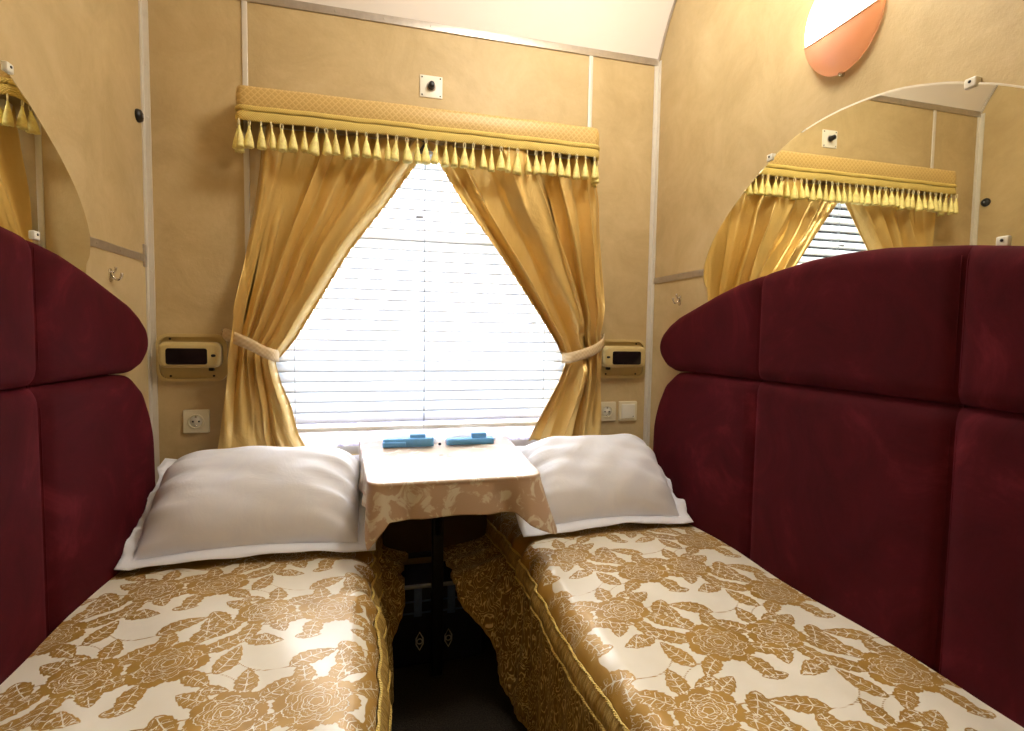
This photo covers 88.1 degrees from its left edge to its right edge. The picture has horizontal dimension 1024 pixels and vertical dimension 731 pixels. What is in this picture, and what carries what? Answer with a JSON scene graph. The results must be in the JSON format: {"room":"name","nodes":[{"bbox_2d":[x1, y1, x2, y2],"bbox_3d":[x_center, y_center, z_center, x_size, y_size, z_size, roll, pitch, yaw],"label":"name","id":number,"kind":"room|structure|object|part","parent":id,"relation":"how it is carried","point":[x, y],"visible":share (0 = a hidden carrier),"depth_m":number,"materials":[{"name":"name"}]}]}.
{"room":"train carriage","nodes":[
{"label":"train carriage","id":0,"kind":"room"},
{"bbox_2d":[0,0,148,412],"bbox_3d":[-0.948,-0.280,0.568,0.060,2.800,2.530,0,4,-15],"label":"wall","id":1,"kind":"structure","parent":0,"point":[76,63],"depth_m":1.47,"materials":[{"name":"paint"}]},
{"bbox_2d":[0,60,89,272],"bbox_3d":[-0.982,-0.396,0.845,0.014,0.502,1.183,0,4,-15],"label":"wall mirror","id":2,"kind":"object","parent":1,"relation":"attached to","point":[40,203],"visible":0.88,"depth_m":1.19,"materials":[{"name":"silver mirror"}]},
{"bbox_2d":[0,226,154,684],"bbox_3d":[-0.955,0.183,0.861,0.071,0.920,1.736,0,4,-15],"label":"berth backrest","id":3,"kind":"object","parent":1,"relation":"attached to","point":[77,460],"visible":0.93,"depth_m":1.19,"materials":[{"name":"red fabric"}]},
{"bbox_3d":[-0.951,-0.106,0.845,0.071,0.340,0.560,0,4,-15],"label":"headrest panel","id":4,"kind":"part","parent":3,"relation":"part of","materials":[{"name":"red fabric"}]},
{"bbox_3d":[-0.958,0.351,0.873,0.071,0.583,0.560,0,4,-15],"label":"panel","id":5,"kind":"part","parent":3,"relation":"part of","materials":[{"name":"red fabric"}]},
{"bbox_3d":[-1.092,-0.126,1.386,0.071,0.321,0.558,0,4,-15],"label":"headrest panel","id":6,"kind":"part","parent":3,"relation":"part of","materials":[{"name":"red fabric"}]},
{"bbox_3d":[-1.102,0.316,1.427,0.071,0.581,0.586,0,4,-15],"label":"panel","id":7,"kind":"part","parent":3,"relation":"part of","materials":[{"name":"red fabric"}]},
{"bbox_2d":[109,267,123,281],"bbox_3d":[-1.154,-0.265,1.546,0.035,0.045,0.018,0,4,-15],"label":"coat hook","id":8,"kind":"object","parent":1,"relation":"attached to","point":[111,273],"visible":1,"depth_m":1.54,"materials":[{"name":"silver metal"}]},
{"bbox_3d":[-1.169,-0.263,1.542,0.003,0.040,0.018,0,4,-15],"label":"plate","id":9,"kind":"part","parent":8,"relation":"part of","materials":[{"name":"silver metal"}]},
{"bbox_2d":[90,237,146,266],"bbox_3d":[-1.172,-0.353,1.560,0.006,0.074,0.448,0,4,-15],"label":"trim","id":10,"kind":"structure","parent":1,"relation":"attached to","point":[94,242],"depth_m":1.60,"materials":[{"name":"metal"}]},
{"bbox_2d":[135,108,143,122],"bbox_3d":[-1.208,-0.812,1.722,0.018,0.042,0.042,0,4,-15],"label":"bumper cover","id":11,"kind":"object","parent":1,"relation":"attached to","point":[139,116],"visible":1,"depth_m":1.71,"materials":[{"name":"black plastic"}]},
{"bbox_2d":[148,0,654,587],"bbox_3d":[-0.325,-0.362,2.066,2.020,2.800,0.060,0,4,-15],"label":"wall","id":12,"kind":"structure","parent":0,"point":[195,46],"depth_m":1.88,"materials":[{"name":"paint"}]},
{"bbox_2d":[138,0,159,485],"bbox_3d":[-1.228,-0.115,1.805,0.020,2.310,0.022,0,4,-15],"label":"trim","id":13,"kind":"structure","parent":12,"relation":"attached to","point":[142,4],"depth_m":1.78,"materials":[{"name":"plastic"}]},
{"bbox_2d":[156,334,227,381],"bbox_3d":[-1.107,-0.026,1.825,0.220,0.165,0.054,0,4,-15],"label":"reading lamp","id":14,"kind":"object","parent":12,"relation":"attached to","point":[179,357],"visible":0.98,"depth_m":1.82,"materials":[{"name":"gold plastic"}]},
{"bbox_2d":[183,409,209,432],"bbox_3d":[-1.109,0.196,1.861,0.082,0.082,0.013,0,4,-15],"label":"power socket","id":15,"kind":"object","parent":12,"relation":"attached to","point":[194,421],"visible":1,"depth_m":1.86,"materials":[{"name":"beige plastic"}]},
{"bbox_2d":[241,0,249,254],"bbox_3d":[-0.932,-0.478,1.867,0.018,1.596,0.005,0,4,-15],"label":"trim","id":16,"kind":"structure","parent":12,"relation":"attached to","point":[243,3],"depth_m":1.84,"materials":[{"name":"plastic"}]},
{"bbox_2d":[285,239,537,453],"bbox_3d":[-0.321,-0.248,2.078,1.135,1.170,0.043,0,4,-15],"label":"window","id":17,"kind":"structure","parent":12,"relation":"in","point":[350,449],"depth_m":2.04,"materials":[{"name":"white plastic"}]},
{"bbox_2d":[262,126,567,432],"bbox_3d":[-0.303,-0.290,2.007,1.169,1.071,0.058,0,4,-15],"label":"blind","id":18,"kind":"object","parent":17,"relation":"attached to","point":[365,374],"visible":0.62,"depth_m":2.00,"materials":[{"name":"white plastic"}]},
{"bbox_3d":[-0.777,-0.278,1.892,0.002,1.040,0.033,0,4,-15],"label":"ladder cord","id":19,"kind":"part","parent":18,"relation":"part of","materials":[{"name":"white fabric"}]},
{"bbox_3d":[-0.313,0.235,2.046,1.169,0.016,0.032,0,4,-15],"label":"rail","id":20,"kind":"part","parent":18,"relation":"part of","materials":[{"name":"white plastic"}]},
{"bbox_3d":[-0.342,-0.292,1.980,0.035,1.010,0.006,0,4,-15],"label":"pull cord","id":21,"kind":"part","parent":18,"relation":"part of","materials":[{"name":"white fabric"}]},
{"bbox_3d":[-0.333,-0.278,2.007,0.002,1.040,0.033,0,4,-15],"label":"ladder cord","id":22,"kind":"part","parent":18,"relation":"part of","materials":[{"name":"white fabric"}]},
{"bbox_3d":[0.128,-0.279,2.127,0.002,1.040,0.033,0,4,-15],"label":"ladder cord","id":23,"kind":"part","parent":18,"relation":"part of","materials":[{"name":"white fabric"}]},
{"bbox_2d":[232,85,599,187],"bbox_3d":[-0.294,-0.814,1.932,1.324,0.207,0.154,0,4,-15],"label":"pelmet","id":24,"kind":"object","parent":12,"relation":"attached to","point":[261,100],"visible":0.98,"depth_m":1.86,"materials":[{"name":"gold fabric"}]},
{"bbox_2d":[218,124,428,448],"bbox_3d":[-0.658,-0.259,1.893,0.731,1.117,0.118,0,4,-15],"label":"curtain","id":25,"kind":"object","parent":24,"relation":"hanging from","point":[310,211],"visible":0.91,"depth_m":1.85,"materials":[{"name":"gold fabric"}]},
{"bbox_2d":[222,328,278,361],"bbox_3d":[-0.915,-0.070,1.832,0.213,0.114,0.100,1,4,-4],"label":"tieback","id":26,"kind":"object","parent":25,"relation":"attached to","point":[268,353],"visible":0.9,"depth_m":1.79,"materials":[{"name":"beige fabric"}]},
{"bbox_3d":[-0.295,-0.830,1.943,1.297,0.052,0.132,0,4,-15],"label":"braid trim","id":27,"kind":"part","parent":24,"relation":"part of","materials":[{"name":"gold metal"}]},
{"bbox_2d":[297,418,538,446],"bbox_3d":[-0.319,0.236,2.071,1.149,0.135,0.008,0,4,-15],"label":"windowsill","id":28,"kind":"structure","parent":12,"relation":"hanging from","point":[333,439],"depth_m":2.03,"materials":[{"name":"white plastic"}]},
{"bbox_2d":[420,74,441,98],"bbox_3d":[-0.301,-1.048,1.980,0.084,0.080,0.032,0,4,-15],"label":"control plate","id":29,"kind":"object","parent":12,"relation":"attached to","point":[430,86],"visible":1,"depth_m":1.99,"materials":[{"name":"white plastic"}]},
{"bbox_3d":[-0.300,-1.048,1.978,0.028,0.028,0.028,0,4,-15],"label":"knob","id":30,"kind":"part","parent":29,"relation":"part of","materials":[{"name":"black plastic"}]},
{"bbox_2d":[239,0,658,65],"bbox_3d":[-0.302,-1.266,1.977,1.900,0.028,0.008,0,4,-15],"label":"trim","id":31,"kind":"structure","parent":12,"relation":"attached to","point":[292,4],"depth_m":2.00,"materials":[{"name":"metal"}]},
{"bbox_2d":[425,140,604,440],"bbox_3d":[0.032,-0.257,2.038,0.730,1.116,0.127,0,4,-19],"label":"curtain","id":32,"kind":"object","parent":12,"relation":"attached to","point":[545,228],"visible":0.91,"depth_m":2.07,"materials":[{"name":"gold fabric"}]},
{"bbox_2d":[562,333,603,362],"bbox_3d":[0.304,-0.070,2.147,0.220,0.122,0.104,-1,4,-26],"label":"tieback","id":33,"kind":"object","parent":32,"relation":"attached to","point":[578,355],"visible":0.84,"depth_m":2.09,"materials":[{"name":"beige fabric"}]},
{"bbox_2d":[587,55,592,158],"bbox_3d":[0.308,-0.478,2.189,0.018,1.596,0.005,0,4,-15],"label":"trim","id":34,"kind":"structure","parent":12,"relation":"attached to","point":[590,81],"depth_m":2.15,"materials":[{"name":"plastic"}]},
{"bbox_2d":[601,402,615,420],"bbox_3d":[0.403,0.196,2.254,0.082,0.082,0.013,0,4,-15],"label":"power socket","id":35,"kind":"object","parent":12,"relation":"attached to","point":[608,409],"visible":0.84,"depth_m":2.25,"materials":[{"name":"beige plastic"}]},
{"bbox_2d":[601,339,645,377],"bbox_3d":[0.469,-0.027,2.236,0.223,0.165,0.054,0,4,-15],"label":"reading lamp","id":36,"kind":"object","parent":12,"relation":"attached to","point":[621,358],"visible":0.85,"depth_m":2.23,"materials":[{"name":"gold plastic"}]},
{"bbox_2d":[618,401,636,420],"bbox_3d":[0.498,0.196,2.278,0.084,0.084,0.015,0,4,-15],"label":"switch plate","id":37,"kind":"object","parent":12,"relation":"attached to","point":[627,410],"visible":1,"depth_m":2.27,"materials":[{"name":"beige plastic"}]},
{"bbox_2d":[643,60,661,446],"bbox_3d":[0.591,-0.115,2.278,0.020,2.310,0.022,0,4,-15],"label":"trim","id":38,"kind":"structure","parent":12,"relation":"attached to","point":[657,70],"depth_m":2.26,"materials":[{"name":"plastic"}]},
{"bbox_2d":[375,627,527,730],"bbox_3d":[-0.029,1.145,0.932,2.020,0.060,2.590,0,4,-15],"label":"floor","id":39,"kind":"structure","parent":0,"point":[469,695],"depth_m":1.70,"materials":[{"name":"carpet"}]},
{"bbox_2d":[365,437,499,676],"bbox_3d":[-0.233,0.681,1.811,0.558,0.752,0.605,0,4,-15],"label":"folding table","id":40,"kind":"object","parent":39,"relation":"on","point":[437,545],"visible":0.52,"depth_m":1.79,"materials":[{"name":"beige laminate"}]},
{"bbox_3d":[-0.253,0.692,1.795,0.038,0.731,0.037,0,4,-15],"label":"leg","id":41,"kind":"part","parent":40,"relation":"part of","materials":[{"name":"black metal"}]},
{"bbox_2d":[358,436,556,550],"bbox_3d":[-0.221,0.397,1.767,0.596,0.187,0.643,0,4,-15],"label":"tablecloth","id":42,"kind":"object","parent":40,"relation":"on","point":[398,484],"visible":0.98,"depth_m":1.53,"materials":[{"name":"white fabric"}]},
{"bbox_2d":[382,432,437,447],"bbox_3d":[-0.372,0.267,1.948,0.205,0.044,0.125,0,4,-15],"label":"pack","id":43,"kind":"object","parent":42,"relation":"on","point":[403,439],"visible":1,"depth_m":1.90,"materials":[{"name":"blue plastic"}]},
{"bbox_2d":[444,429,495,444],"bbox_3d":[-0.155,0.268,2.012,0.201,0.041,0.120,0,4,-15],"label":"pack","id":44,"kind":"object","parent":42,"relation":"on","point":[462,437],"visible":1,"depth_m":1.97,"materials":[{"name":"blue plastic"}]},
{"bbox_2d":[392,561,480,667],"bbox_3d":[-0.284,0.898,1.937,0.329,0.296,0.189,0,4,-15],"label":"cabinet","id":45,"kind":"object","parent":39,"relation":"on","point":[411,643],"visible":0.58,"depth_m":1.85,"materials":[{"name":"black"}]},
{"bbox_2d":[511,544,621,720],"bbox_3d":[0.529,0.879,1.255,0.652,0.450,2.086,0,4,-15],"label":"sleeping berth","id":46,"kind":"object","parent":39,"relation":"on","point":[511,544],"visible":0.02,"depth_m":1.50,"materials":[{"name":"metal"}]},
{"bbox_2d":[444,512,1023,730],"bbox_3d":[0.373,0.841,1.198,0.859,0.508,2.080,0,4,-15],"label":"bedspread","id":47,"kind":"object","parent":46,"relation":"on","point":[677,628],"visible":0.84,"depth_m":1.21,"materials":[{"name":"gold fabric"}]},
{"bbox_3d":[0.164,0.687,1.130,0.056,0.089,2.073,0,4,-15],"label":"twisted cord","id":48,"kind":"part","parent":47,"relation":"part of","materials":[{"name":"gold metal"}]},
{"bbox_2d":[516,433,692,536],"bbox_3d":[0.292,0.400,1.961,0.629,0.278,0.411,0,4,-15],"label":"pillow","id":49,"kind":"object","parent":47,"relation":"on","point":[589,481],"visible":0.75,"depth_m":1.83,"materials":[{"name":"white fabric"}]},
{"bbox_3d":[-0.659,0.879,0.946,0.685,0.450,2.086,0,4,-15],"label":"sleeping berth","id":50,"kind":"object","parent":39,"relation":"on","visible":0},
{"bbox_2d":[0,534,407,730],"bbox_3d":[-0.537,0.841,0.961,0.804,0.508,2.080,0,4,-15],"label":"bedspread","id":51,"kind":"object","parent":50,"relation":"on","point":[297,641],"visible":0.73,"depth_m":1.09,"materials":[{"name":"gold fabric"}]},
{"bbox_2d":[114,446,375,570],"bbox_3d":[-0.787,0.399,1.679,0.687,0.282,0.413,0,4,-15],"label":"pillow","id":52,"kind":"object","parent":51,"relation":"on","point":[246,501],"visible":0.97,"depth_m":1.55,"materials":[{"name":"white fabric"}]},
{"bbox_3d":[-0.261,0.685,1.019,0.064,0.089,2.073,0,4,-15],"label":"twisted cord","id":53,"kind":"part","parent":51,"relation":"part of","materials":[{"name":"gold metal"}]},
{"bbox_2d":[296,0,673,58],"bbox_3d":[0.011,-1.437,0.772,1.900,0.484,2.469,0,4,-15],"label":"ceiling","id":54,"kind":"structure","parent":0,"point":[632,27],"depth_m":2.05,"materials":[{"name":"white paint"}]},
{"bbox_2d":[649,0,1023,449],"bbox_3d":[0.949,-0.280,1.062,0.060,2.800,2.530,0,4,-15],"label":"wall","id":55,"kind":"structure","parent":0,"point":[738,82],"depth_m":1.69,"materials":[{"name":"paint"}]},
{"bbox_2d":[658,0,676,61],"bbox_3d":[0.926,-1.396,1.013,0.010,0.412,2.473,0,4,-15],"label":"trim","id":56,"kind":"structure","parent":55,"relation":"attached to","point":[674,2],"depth_m":2.15,"materials":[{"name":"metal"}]},
{"bbox_2d":[672,294,680,304],"bbox_3d":[0.639,-0.257,2.065,0.035,0.045,0.018,0,4,-15],"label":"coat hook","id":57,"kind":"object","parent":55,"relation":"attached to","point":[677,296],"visible":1,"depth_m":2.06,"materials":[{"name":"silver metal"}]},
{"bbox_2d":[654,269,703,283],"bbox_3d":[0.661,-0.345,2.038,0.006,0.023,0.448,0,4,-15],"label":"trim","id":58,"kind":"structure","parent":55,"relation":"attached to","point":[696,273],"depth_m":2.06,"materials":[{"name":"metal"}]},
{"bbox_2d":[653,245,1023,727],"bbox_3d":[0.813,0.183,1.321,0.071,0.920,1.736,0,4,-15],"label":"berth backrest","id":59,"kind":"object","parent":55,"relation":"attached to","point":[849,425],"visible":0.91,"depth_m":1.19,"materials":[{"name":"red fabric"}]},
{"bbox_3d":[0.666,0.315,1.887,0.071,0.581,0.586,0,4,-15],"label":"panel","id":60,"kind":"part","parent":59,"relation":"part of","materials":[{"name":"red fabric"}]},
{"bbox_3d":[0.676,-0.127,1.846,0.071,0.321,0.558,0,4,-15],"label":"headrest panel","id":61,"kind":"part","parent":59,"relation":"part of","materials":[{"name":"red fabric"}]},
{"bbox_3d":[0.810,0.351,1.333,0.071,0.583,0.560,0,4,-15],"label":"panel","id":62,"kind":"part","parent":59,"relation":"part of","materials":[{"name":"red fabric"}]},
{"bbox_3d":[0.817,-0.107,1.305,0.071,0.340,0.560,0,4,-15],"label":"headrest panel","id":63,"kind":"part","parent":59,"relation":"part of","materials":[{"name":"red fabric"}]},
{"bbox_3d":[0.954,0.388,0.778,0.071,0.581,0.590,0,4,-15],"label":"panel","id":64,"kind":"part","parent":59,"relation":"part of","materials":[{"name":"red fabric"}]},
{"bbox_3d":[0.958,-0.056,0.764,0.071,0.321,0.562,0,4,-15],"label":"headrest panel","id":65,"kind":"part","parent":59,"relation":"part of","materials":[{"name":"red fabric"}]},
{"bbox_2d":[803,0,884,76],"bbox_3d":[0.810,-0.866,1.332,0.072,0.261,0.224,0,4,-15],"label":"wall lamp","id":66,"kind":"object","parent":55,"relation":"attached to","point":[838,33],"visible":1,"depth_m":1.30,"materials":[{"name":"orange glass"}]},
{"bbox_2d":[805,0,875,46],"bbox_3d":[0.810,-0.910,1.329,0.070,0.172,0.214,0,4,-15],"label":"diffuser","id":67,"kind":"object","parent":66,"relation":"attached to","point":[827,19],"depth_m":1.29,"materials":[{"name":"beige glass"}]},
{"bbox_2d":[703,76,1023,300],"bbox_3d":[0.841,-0.397,1.320,0.019,0.502,1.183,0,4,-15],"label":"wall mirror","id":68,"kind":"object","parent":55,"relation":"attached to","point":[939,163],"visible":0.77,"depth_m":1.22,"materials":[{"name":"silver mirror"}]}
]}

